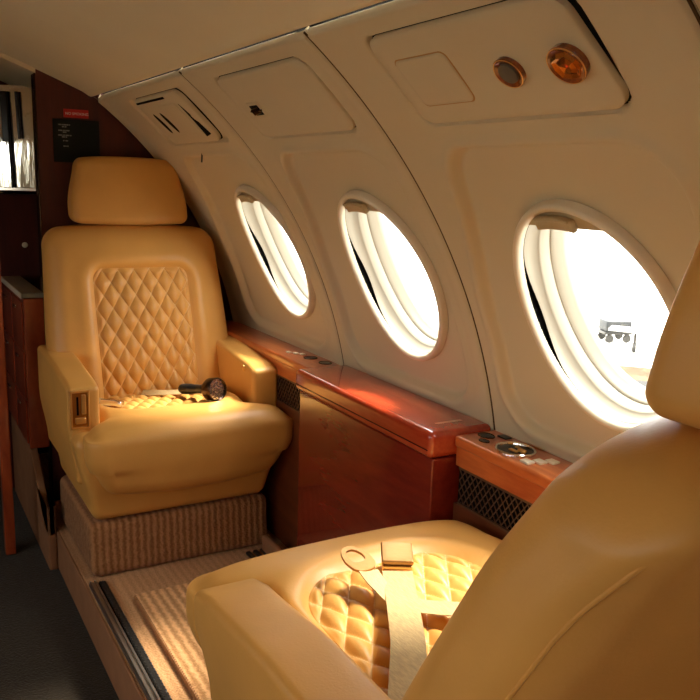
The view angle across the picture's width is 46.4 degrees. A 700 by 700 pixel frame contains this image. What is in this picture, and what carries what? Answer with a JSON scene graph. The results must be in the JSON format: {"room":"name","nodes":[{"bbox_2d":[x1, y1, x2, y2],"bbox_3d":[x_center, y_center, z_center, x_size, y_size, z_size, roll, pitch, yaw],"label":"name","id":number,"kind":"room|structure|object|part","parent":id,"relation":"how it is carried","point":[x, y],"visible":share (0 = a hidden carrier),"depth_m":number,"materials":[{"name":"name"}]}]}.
{"room":"aircraft cabin","nodes":[
{"label":"aircraft cabin","id":0,"kind":"room"},
{"bbox_2d":[0,61,30,88],"bbox_3d":[-1.501,-0.886,2.523,1.240,0.188,0.700,-5,13,-29],"label":"ceiling","id":1,"kind":"structure","parent":0,"point":[9,74],"depth_m":2.62,"materials":[{"name":"plastic"}]},
{"bbox_2d":[0,487,118,699],"bbox_3d":[-0.564,0.965,1.136,0.815,0.040,4.720,-5,13,-29],"label":"floor","id":2,"kind":"structure","parent":0,"point":[48,652],"depth_m":2.11,"materials":[{"name":"carpet"}]},
{"bbox_2d":[0,265,15,554],"bbox_3d":[-1.049,0.088,2.450,0.030,1.118,0.040,-5,13,-29],"label":"door edge","id":3,"kind":"object","parent":2,"relation":"on","point":[5,449],"visible":1,"depth_m":2.48,"materials":[{"name":"brown wood"}]},
{"bbox_2d":[0,81,47,488],"bbox_3d":[-1.250,-0.282,2.985,1.200,1.620,0.353,-5,13,-29],"label":"cabinet","id":4,"kind":"object","parent":2,"relation":"on","point":[19,247],"visible":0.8,"depth_m":2.89,"materials":[{"name":"brown wood"}]},
{"bbox_3d":[-1.237,-0.734,2.802,0.350,0.340,0.030,2,12,0],"label":"mirror door","id":5,"kind":"part","parent":4,"relation":"part of","materials":[{"name":"white metal"}]},
{"bbox_3d":[-1.242,-0.565,2.849,0.350,0.013,0.013,2,12,0],"label":"door rail","id":6,"kind":"part","parent":4,"relation":"part of","materials":[{"name":"silver metal"}]},
{"bbox_2d":[11,415,57,569],"bbox_3d":[-1.065,0.444,2.732,0.024,0.310,0.720,-5,13,-29],"label":"panel","id":7,"kind":"object","parent":2,"relation":"on","point":[36,501],"visible":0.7,"depth_m":2.62,"materials":[{"name":"wood"}]},
{"bbox_2d":[1,276,49,448],"bbox_3d":[-1.101,0.025,2.750,0.073,0.501,0.465,-5,13,-29],"label":"base cabinet","id":8,"kind":"object","parent":7,"relation":"on","point":[23,309],"visible":0.97,"depth_m":2.59,"materials":[{"name":"brown wood"}]},
{"bbox_3d":[-1.176,-0.135,2.803,0.005,0.150,0.210,-5,13,-29],"label":"drawer","id":9,"kind":"part","parent":8,"relation":"part of","materials":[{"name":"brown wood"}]},
{"bbox_3d":[-1.181,0.019,2.835,0.005,0.145,0.210,-5,13,-29],"label":"drawer","id":10,"kind":"part","parent":8,"relation":"part of","materials":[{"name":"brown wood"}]},
{"bbox_3d":[-1.185,0.168,2.865,0.005,0.140,0.210,-5,13,-29],"label":"drawer","id":11,"kind":"part","parent":8,"relation":"part of","materials":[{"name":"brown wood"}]},
{"bbox_3d":[-1.064,-0.093,2.613,0.005,0.150,0.200,-5,13,-29],"label":"drawer","id":12,"kind":"part","parent":8,"relation":"part of","materials":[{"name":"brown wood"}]},
{"bbox_3d":[-1.069,0.061,2.644,0.005,0.145,0.200,-5,13,-29],"label":"drawer","id":13,"kind":"part","parent":8,"relation":"part of","materials":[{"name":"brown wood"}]},
{"bbox_3d":[-1.074,0.211,2.675,0.005,0.140,0.200,-5,13,-29],"label":"drawer","id":14,"kind":"part","parent":8,"relation":"part of","materials":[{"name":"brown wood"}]},
{"bbox_2d":[2,276,43,297],"bbox_3d":[-1.090,-0.211,2.704,0.065,0.016,0.465,-5,13,-29],"label":"countertop","id":15,"kind":"structure","parent":8,"relation":"on","point":[27,290],"depth_m":2.62,"materials":[{"name":"beige stone"}]},
{"bbox_2d":[35,69,231,500],"bbox_3d":[-0.655,-0.221,2.728,0.708,1.640,0.042,-5,13,-29],"label":"wall","id":16,"kind":"structure","parent":0,"point":[53,95],"depth_m":2.50,"materials":[{"name":"brown wood"}]},
{"bbox_2d":[0,52,34,73],"bbox_3d":[-1.389,-0.818,2.167,1.034,0.204,0.060,-5,13,-29],"label":"trim","id":17,"kind":"structure","parent":16,"relation":"attached to","point":[9,60],"depth_m":2.38,"materials":[{"name":"plastic"}]},
{"bbox_2d":[31,73,53,500],"bbox_3d":[-0.963,-0.165,2.558,0.004,1.340,0.051,-5,13,-29],"label":"trim","id":18,"kind":"structure","parent":16,"relation":"attached to","point":[33,85],"depth_m":2.49,"materials":[{"name":"brown metal"}]},
{"bbox_2d":[52,118,99,162],"bbox_3d":[-0.837,-0.639,2.499,0.138,0.128,0.005,-5,13,-29],"label":"placard","id":19,"kind":"object","parent":16,"relation":"attached to","point":[72,139],"visible":0.9,"depth_m":2.49,"materials":[{"name":"black plastic"}]},
{"bbox_2d":[63,109,88,118],"bbox_3d":[-0.834,-0.719,2.483,0.074,0.025,0.005,-5,13,-29],"label":"no smoking sign","id":20,"kind":"object","parent":16,"relation":"attached to","point":[70,113],"visible":1,"depth_m":2.48,"materials":[{"name":"red plastic"}]},
{"bbox_2d":[39,453,287,699],"bbox_3d":[0.085,0.852,1.490,0.674,0.160,4.720,-5,13,-29],"label":"floor","id":21,"kind":"structure","parent":0,"point":[124,585],"depth_m":2.17,"materials":[{"name":"carpet"}]},
{"bbox_2d":[56,526,144,699],"bbox_3d":[-0.181,0.869,1.267,0.008,0.119,4.600,-5,13,-29],"label":"trim","id":22,"kind":"structure","parent":21,"relation":"attached to","point":[117,669],"depth_m":2.02,"materials":[{"name":"carpet"}]},
{"bbox_2d":[89,580,160,699],"bbox_3d":[-0.219,0.780,1.355,0.022,0.016,1.820,-5,13,-29],"label":"rail","id":23,"kind":"object","parent":21,"relation":"on","point":[144,681],"visible":1,"depth_m":1.84,"materials":[{"name":"silver metal"}]},
{"bbox_2d":[99,580,172,699],"bbox_3d":[-0.200,0.780,1.366,0.020,0.013,1.820,-5,13,-29],"label":"rail","id":24,"kind":"object","parent":21,"relation":"on","point":[146,662],"visible":1,"depth_m":1.85,"materials":[{"name":"black plastic"}]},
{"bbox_2d":[37,156,292,575],"bbox_3d":[-0.568,-0.002,2.395,0.598,1.107,0.696,-5,13,-29],"label":"seat","id":25,"kind":"object","parent":21,"relation":"on","point":[133,301],"visible":0.91,"depth_m":2.35,"materials":[{"name":"leather"}]},
{"bbox_3d":[-0.788,0.169,2.299,0.097,0.300,0.445,-5,13,-29],"label":"armrest","id":26,"kind":"part","parent":25,"relation":"part of","materials":[{"name":"leather"}]},
{"bbox_3d":[-0.688,0.152,2.084,0.028,0.076,0.010,-5,13,-29],"label":"lever","id":27,"kind":"part","parent":25,"relation":"part of","materials":[{"name":"gold metal"}]},
{"bbox_3d":[-0.651,-0.079,2.522,0.555,0.605,0.314,-5,13,-29],"label":"backrest","id":28,"kind":"part","parent":25,"relation":"part of","materials":[{"name":"leather"}]},
{"bbox_2d":[99,390,180,407],"bbox_3d":[-0.605,0.128,2.372,0.130,0.028,0.331,12,16,42],"label":"belt","id":29,"kind":"object","parent":25,"relation":"on","point":[104,401],"visible":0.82,"depth_m":2.39,"materials":[{"name":"beige fabric"}]},
{"bbox_2d":[83,391,292,494],"bbox_3d":[-0.513,0.234,2.356,0.575,0.223,0.485,-5,13,-29],"label":"seat cushion","id":30,"kind":"object","parent":25,"relation":"on","point":[182,443],"depth_m":2.16,"materials":[{"name":"leather"}]},
{"bbox_2d":[178,377,226,400],"bbox_3d":[-0.425,0.102,2.325,0.162,0.072,0.068,12,15,40],"label":"flashlight","id":31,"kind":"object","parent":25,"relation":"on","point":[212,389],"visible":1,"depth_m":2.29,"materials":[{"name":"black plastic"}]},
{"bbox_3d":[-0.360,0.131,2.540,0.097,0.305,0.445,-5,13,-29],"label":"armrest","id":32,"kind":"part","parent":25,"relation":"part of","materials":[{"name":"leather"}]},
{"bbox_2d":[134,583,210,699],"bbox_3d":[-0.110,0.703,1.746,0.439,0.016,1.005,-5,13,-29],"label":"floor mat","id":33,"kind":"object","parent":21,"relation":"on","point":[164,609],"visible":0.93,"depth_m":1.89,"materials":[{"name":"carpet"}]},
{"bbox_2d":[246,548,265,558],"bbox_3d":[-0.096,0.647,2.046,0.057,0.008,0.720,-5,13,-29],"label":"floor track","id":34,"kind":"object","parent":21,"relation":"on","point":[256,552],"visible":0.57,"depth_m":2.33,"materials":[{"name":"black plastic"}]},
{"bbox_2d":[262,535,282,553],"bbox_3d":[-0.055,0.630,2.031,0.020,0.050,0.780,-5,13,-29],"label":"duct","id":35,"kind":"object","parent":21,"relation":"on","point":[269,545],"visible":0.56,"depth_m":2.31,"materials":[{"name":"carpet"}]},
{"bbox_2d":[226,320,339,548],"bbox_3d":[-0.259,0.250,2.556,0.102,0.565,0.808,-5,13,-29],"label":"ledge","id":36,"kind":"object","parent":21,"relation":"on","point":[280,489],"visible":0.38,"depth_m":2.36,"materials":[{"name":"brown wood"}]},
{"bbox_3d":[-0.258,0.320,2.572,0.094,0.422,0.808,-5,13,-29],"label":"panel","id":37,"kind":"part","parent":36,"relation":"part of","materials":[{"name":"brown wood"}]},
{"bbox_2d":[277,374,299,413],"bbox_3d":[-0.250,0.074,2.522,0.094,0.080,0.808,-5,13,-29],"label":"grille","id":38,"kind":"object","parent":36,"relation":"attached to","point":[288,395],"depth_m":2.31,"materials":[{"name":"black"}]},
{"bbox_2d":[303,356,317,359],"bbox_3d":[-0.111,0.021,2.281,0.040,0.002,0.040,-5,13,-29],"label":"outlet","id":39,"kind":"object","parent":36,"relation":"attached to","point":[305,357],"visible":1,"depth_m":2.28,"materials":[{"name":"brown metal"}]},
{"bbox_2d":[319,361,331,364],"bbox_3d":[-0.067,0.035,2.223,0.036,0.002,0.040,-5,13,-29],"label":"outlet","id":40,"kind":"object","parent":36,"relation":"attached to","point":[320,362],"visible":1,"depth_m":2.22,"materials":[{"name":"brown metal"}]},
{"bbox_2d":[296,365,490,546],"bbox_3d":[0.066,0.381,1.940,0.157,0.576,0.607,-5,13,-29],"label":"storage cabinet","id":41,"kind":"object","parent":21,"relation":"on","point":[375,453],"visible":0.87,"depth_m":1.84,"materials":[{"name":"brown wood"}]},
{"bbox_3d":[0.075,0.127,1.888,0.156,0.056,0.607,-5,13,-29],"label":"lid","id":42,"kind":"part","parent":41,"relation":"part of","materials":[{"name":"brown wood"}]},
{"bbox_2d":[186,240,699,699],"bbox_3d":[0.195,0.308,1.070,0.600,1.079,0.925,-5,13,-29],"label":"seat","id":43,"kind":"object","parent":21,"relation":"on","point":[593,593],"visible":0.92,"depth_m":0.67,"materials":[{"name":"leather"}]},
{"bbox_3d":[-0.042,0.492,1.027,0.120,0.222,0.603,-5,13,-29],"label":"armrest","id":44,"kind":"part","parent":43,"relation":"part of","materials":[{"name":"leather"}]},
{"bbox_2d":[186,520,501,648],"bbox_3d":[0.125,0.483,1.237,0.584,0.223,0.638,-5,13,-29],"label":"seat cushion","id":45,"kind":"object","parent":43,"relation":"on","point":[313,579],"depth_m":1.30,"materials":[{"name":"leather"}]},
{"bbox_2d":[341,542,459,699],"bbox_3d":[0.067,0.370,1.148,0.316,0.046,0.396,10,14,36],"label":"belt","id":46,"kind":"object","parent":43,"relation":"on","point":[396,587],"visible":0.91,"depth_m":1.20,"materials":[{"name":"beige fabric"}]},
{"bbox_3d":[0.012,0.328,1.280,0.049,0.019,0.060,-5,13,-29],"label":"tongue plate","id":47,"kind":"part","parent":46,"relation":"part of","materials":[{"name":"gold metal"}]},
{"bbox_3d":[0.320,0.301,0.865,0.555,0.583,0.419,-5,13,-29],"label":"backrest","id":48,"kind":"part","parent":43,"relation":"part of","materials":[{"name":"leather"}]},
{"bbox_2d":[453,430,572,539],"bbox_3d":[0.858,0.674,0.643,0.102,0.569,2.486,-5,13,-29],"label":"console","id":49,"kind":"object","parent":21,"relation":"on","point":[495,489],"depth_m":1.53,"materials":[{"name":"brown wood"}]},
{"bbox_3d":[0.859,0.746,0.659,0.094,0.422,2.486,-5,13,-29],"label":"panel","id":50,"kind":"part","parent":49,"relation":"part of","materials":[{"name":"brown wood"}]},
{"bbox_2d":[479,438,489,442],"bbox_3d":[0.260,0.176,1.583,0.018,0.002,0.026,-5,13,-29],"label":"jack","id":51,"kind":"object","parent":49,"relation":"attached to","point":[480,439],"visible":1,"depth_m":1.58,"materials":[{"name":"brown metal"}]},
{"bbox_2d":[478,432,494,438],"bbox_3d":[0.271,0.169,1.617,0.030,0.002,0.040,-5,13,-29],"label":"jack","id":52,"kind":"object","parent":49,"relation":"attached to","point":[481,434],"visible":1,"depth_m":1.62,"materials":[{"name":"brown metal"}]},
{"bbox_2d":[457,467,531,533],"bbox_3d":[0.472,0.367,1.198,0.006,0.080,1.027,-5,13,-29],"label":"grille","id":53,"kind":"object","parent":49,"relation":"attached to","point":[492,503],"depth_m":1.55,"materials":[{"name":"brown metal"}]},
{"bbox_2d":[497,434,511,439],"bbox_3d":[0.305,0.172,1.609,0.016,0.004,0.026,-5,13,-29],"label":"switch plate","id":54,"kind":"object","parent":49,"relation":"attached to","point":[502,436],"visible":1,"depth_m":1.60,"materials":[{"name":"black plastic"}]},
{"bbox_2d":[494,441,536,457],"bbox_3d":[0.310,0.186,1.529,0.072,0.008,0.084,-5,13,-29],"label":"cup holder","id":55,"kind":"object","parent":49,"relation":"attached to","point":[508,448],"visible":1,"depth_m":1.52,"materials":[{"name":"silver metal"}]},
{"bbox_3d":[0.310,0.188,1.530,0.062,0.001,0.072,-5,13,-29],"label":"dish","id":56,"kind":"part","parent":55,"relation":"part of","materials":[{"name":"black plastic"}]},
{"bbox_3d":[0.319,0.201,1.467,0.018,0.005,0.022,-5,13,-29],"label":"push button","id":57,"kind":"part","parent":49,"relation":"part of","materials":[{"name":"beige plastic"}]},
{"bbox_3d":[0.342,0.201,1.469,0.018,0.005,0.022,-5,13,-29],"label":"push button","id":58,"kind":"part","parent":49,"relation":"part of","materials":[{"name":"beige plastic"}]},
{"bbox_3d":[0.365,0.202,1.470,0.018,0.005,0.022,-5,13,-29],"label":"push button","id":59,"kind":"part","parent":49,"relation":"part of","materials":[{"name":"beige plastic"}]},
{"bbox_2d":[0,0,385,96],"bbox_3d":[-0.327,-0.447,0.512,1.217,0.181,3.962,-5,13,-29],"label":"ceiling","id":60,"kind":"structure","parent":0,"point":[94,47],"depth_m":1.66,"materials":[{"name":"plastic"}]},
{"bbox_2d":[102,0,393,93],"bbox_3d":[0.057,-0.508,1.152,0.097,0.044,4.750,-5,13,-29],"label":"trim","id":61,"kind":"structure","parent":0,"point":[386,1],"depth_m":1.45,"materials":[{"name":"beige plastic"}]},
{"bbox_2d":[98,0,699,462],"bbox_3d":[0.077,-0.166,1.566,0.481,0.806,2.681,-5,13,-29],"label":"wall","id":62,"kind":"structure","parent":0,"point":[636,163],"depth_m":1.46,"materials":[{"name":"plastic"}]},
{"bbox_2d":[135,88,222,143],"bbox_3d":[-0.459,-0.615,2.159,0.130,0.122,0.385,-5,13,-29],"label":"panel","id":63,"kind":"object","parent":62,"relation":"attached to","point":[172,111],"visible":0.99,"depth_m":2.11,"materials":[{"name":"beige plastic"}]},
{"bbox_2d":[179,71,343,364],"bbox_3d":[-0.195,-0.258,2.021,0.464,0.785,0.004,-5,13,-29],"label":"trim","id":64,"kind":"structure","parent":62,"relation":"attached to","point":[179,71],"depth_m":2.07,"materials":[{"name":"beige plastic"}]},
{"bbox_2d":[234,185,315,318],"bbox_3d":[-0.186,-0.284,2.304,0.274,0.398,0.344,-5,13,-29],"label":"window","id":65,"kind":"structure","parent":62,"relation":"in","point":[265,222],"depth_m":2.42,"materials":[{"name":"beige plastic"}]},
{"bbox_3d":[-0.287,-0.415,2.236,0.026,0.024,0.080,-5,13,-29],"label":"handle","id":66,"kind":"part","parent":65,"relation":"part of","materials":[{"name":"beige plastic"}]},
{"bbox_2d":[217,57,355,136],"bbox_3d":[-0.133,-0.490,1.601,0.130,0.122,0.420,-5,13,-29],"label":"panel","id":67,"kind":"object","parent":62,"relation":"attached to","point":[282,97],"visible":0.98,"depth_m":1.56,"materials":[{"name":"beige plastic"}]},
{"bbox_2d":[250,107,261,115],"bbox_3d":[-0.196,-0.500,1.706,0.015,0.019,0.052,-8,15,-41],"label":"lamp","id":68,"kind":"object","parent":67,"relation":"on","point":[256,111],"depth_m":1.70,"materials":[{"name":"brown metal"}]},
{"bbox_2d":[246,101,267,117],"bbox_3d":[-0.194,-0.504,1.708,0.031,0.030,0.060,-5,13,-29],"label":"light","id":69,"kind":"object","parent":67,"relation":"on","point":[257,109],"depth_m":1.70,"materials":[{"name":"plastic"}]},
{"bbox_2d":[304,22,321,28],"bbox_3d":[0.125,-0.152,1.493,0.477,0.802,0.060,-5,13,-29],"label":"trim","id":70,"kind":"structure","parent":62,"relation":"attached to","point":[319,22],"depth_m":1.30,"materials":[{"name":"silver metal"}]},
{"bbox_2d":[337,190,447,360],"bbox_3d":[0.113,-0.170,1.792,0.274,0.398,0.344,-5,13,-29],"label":"window","id":71,"kind":"structure","parent":62,"relation":"in","point":[362,211],"depth_m":1.90,"materials":[{"name":"beige plastic"}]},
{"bbox_3d":[0.011,-0.301,1.725,0.026,0.024,0.080,-5,13,-29],"label":"handle","id":72,"kind":"part","parent":71,"relation":"part of","materials":[{"name":"beige plastic"}]},
{"bbox_2d":[345,199,378,211],"bbox_3d":[0.025,-0.307,1.710,0.022,0.030,0.173,-5,13,-29],"label":"shade","id":73,"kind":"object","parent":71,"relation":"attached to","point":[351,205],"depth_m":1.69,"materials":[{"name":"beige plastic"}]},
{"bbox_2d":[303,31,494,429],"bbox_3d":[0.115,-0.140,1.490,0.464,0.785,0.004,-5,13,-29],"label":"trim","id":74,"kind":"structure","parent":62,"relation":"attached to","point":[304,32],"depth_m":1.50,"materials":[{"name":"beige plastic"}]},
{"bbox_2d":[370,0,631,122],"bbox_3d":[0.177,-0.372,1.070,0.130,0.122,0.420,-5,13,-29],"label":"panel","id":75,"kind":"object","parent":62,"relation":"attached to","point":[504,58],"visible":1,"depth_m":1.02,"materials":[{"name":"beige plastic"}]},
{"bbox_2d":[493,56,526,87],"bbox_3d":[0.201,-0.350,1.028,0.037,0.036,0.048,-5,13,-29],"label":"outlet","id":76,"kind":"object","parent":75,"relation":"attached to","point":[509,71],"depth_m":1.02,"materials":[{"name":"gold metal"}]},
{"bbox_2d":[546,43,590,83],"bbox_3d":[0.251,-0.329,0.938,0.044,0.042,0.055,-5,13,-29],"label":"light","id":77,"kind":"object","parent":75,"relation":"attached to","point":[569,63],"depth_m":0.93,"materials":[{"name":"orange glass"}]},
{"bbox_2d":[512,199,675,432],"bbox_3d":[0.406,-0.058,1.290,0.274,0.398,0.344,-5,13,-29],"label":"window","id":78,"kind":"structure","parent":62,"relation":"in","point":[619,403],"depth_m":1.40,"materials":[{"name":"beige plastic"}]},
{"bbox_3d":[0.305,-0.189,1.222,0.026,0.024,0.080,-5,13,-29],"label":"handle","id":79,"kind":"part","parent":78,"relation":"part of","materials":[{"name":"beige plastic"}]},
{"bbox_2d":[529,212,601,230],"bbox_3d":[0.318,-0.195,1.207,0.022,0.030,0.173,-5,13,-29],"label":"shade","id":80,"kind":"object","parent":78,"relation":"attached to","point":[563,221],"depth_m":1.19,"materials":[{"name":"beige plastic"}]},
{"bbox_2d":[687,0,699,24],"bbox_3d":[0.451,-0.012,0.915,0.464,0.785,0.004,-5,13,-29],"label":"trim","id":81,"kind":"structure","parent":62,"relation":"attached to","point":[690,2],"depth_m":0.77,"materials":[{"name":"brown rubber"}]},
{"label":"outside","id":82,"kind":"structure","parent":0,"visible":0},
{"bbox_2d":[282,214,664,367],"bbox_3d":[-0.172,5.459,1.116,600.000,0.050,600.000,-5,13,-29],"label":"outside view","id":83,"kind":"structure","parent":82,"point":[608,278],"depth_m":49.84,"materials":[{"name":"white"}]},
{"bbox_2d":[597,318,631,342],"bbox_3d":[10.001,-0.741,30.822,1.080,0.810,0.780,0,12,-7],"label":"cart","id":84,"kind":"object","parent":83,"relation":"on","point":[604,324],"visible":0.82,"depth_m":30.49,"materials":[{"name":"grey paint"}]},
{"bbox_2d":[599,318,631,331],"bbox_3d":[10.007,-0.942,30.780,0.990,0.400,0.760,0,12,-7],"label":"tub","id":85,"kind":"object","parent":84,"relation":"in","point":[604,324],"depth_m":30.44,"materials":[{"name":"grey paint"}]},
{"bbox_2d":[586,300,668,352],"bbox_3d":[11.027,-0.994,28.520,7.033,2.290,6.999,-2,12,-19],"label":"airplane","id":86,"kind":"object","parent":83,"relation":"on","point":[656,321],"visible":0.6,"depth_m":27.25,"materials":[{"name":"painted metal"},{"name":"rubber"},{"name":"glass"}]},
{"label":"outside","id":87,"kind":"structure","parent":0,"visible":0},
{"bbox_2d":[635,380,646,386],"bbox_3d":[4.474,2.668,15.317,80.000,0.010,20.400,5,12,17],"label":"ground","id":88,"kind":"structure","parent":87,"point":[643,383],"depth_m":24.26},
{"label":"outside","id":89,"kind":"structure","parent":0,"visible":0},
{"bbox_2d":[619,365,650,380],"bbox_3d":[7.896,0.634,25.785,80.000,0.010,2.000,5,12,17],"label":"ground","id":90,"kind":"structure","parent":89,"point":[636,373],"depth_m":25.60,"materials":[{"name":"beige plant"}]}
]}

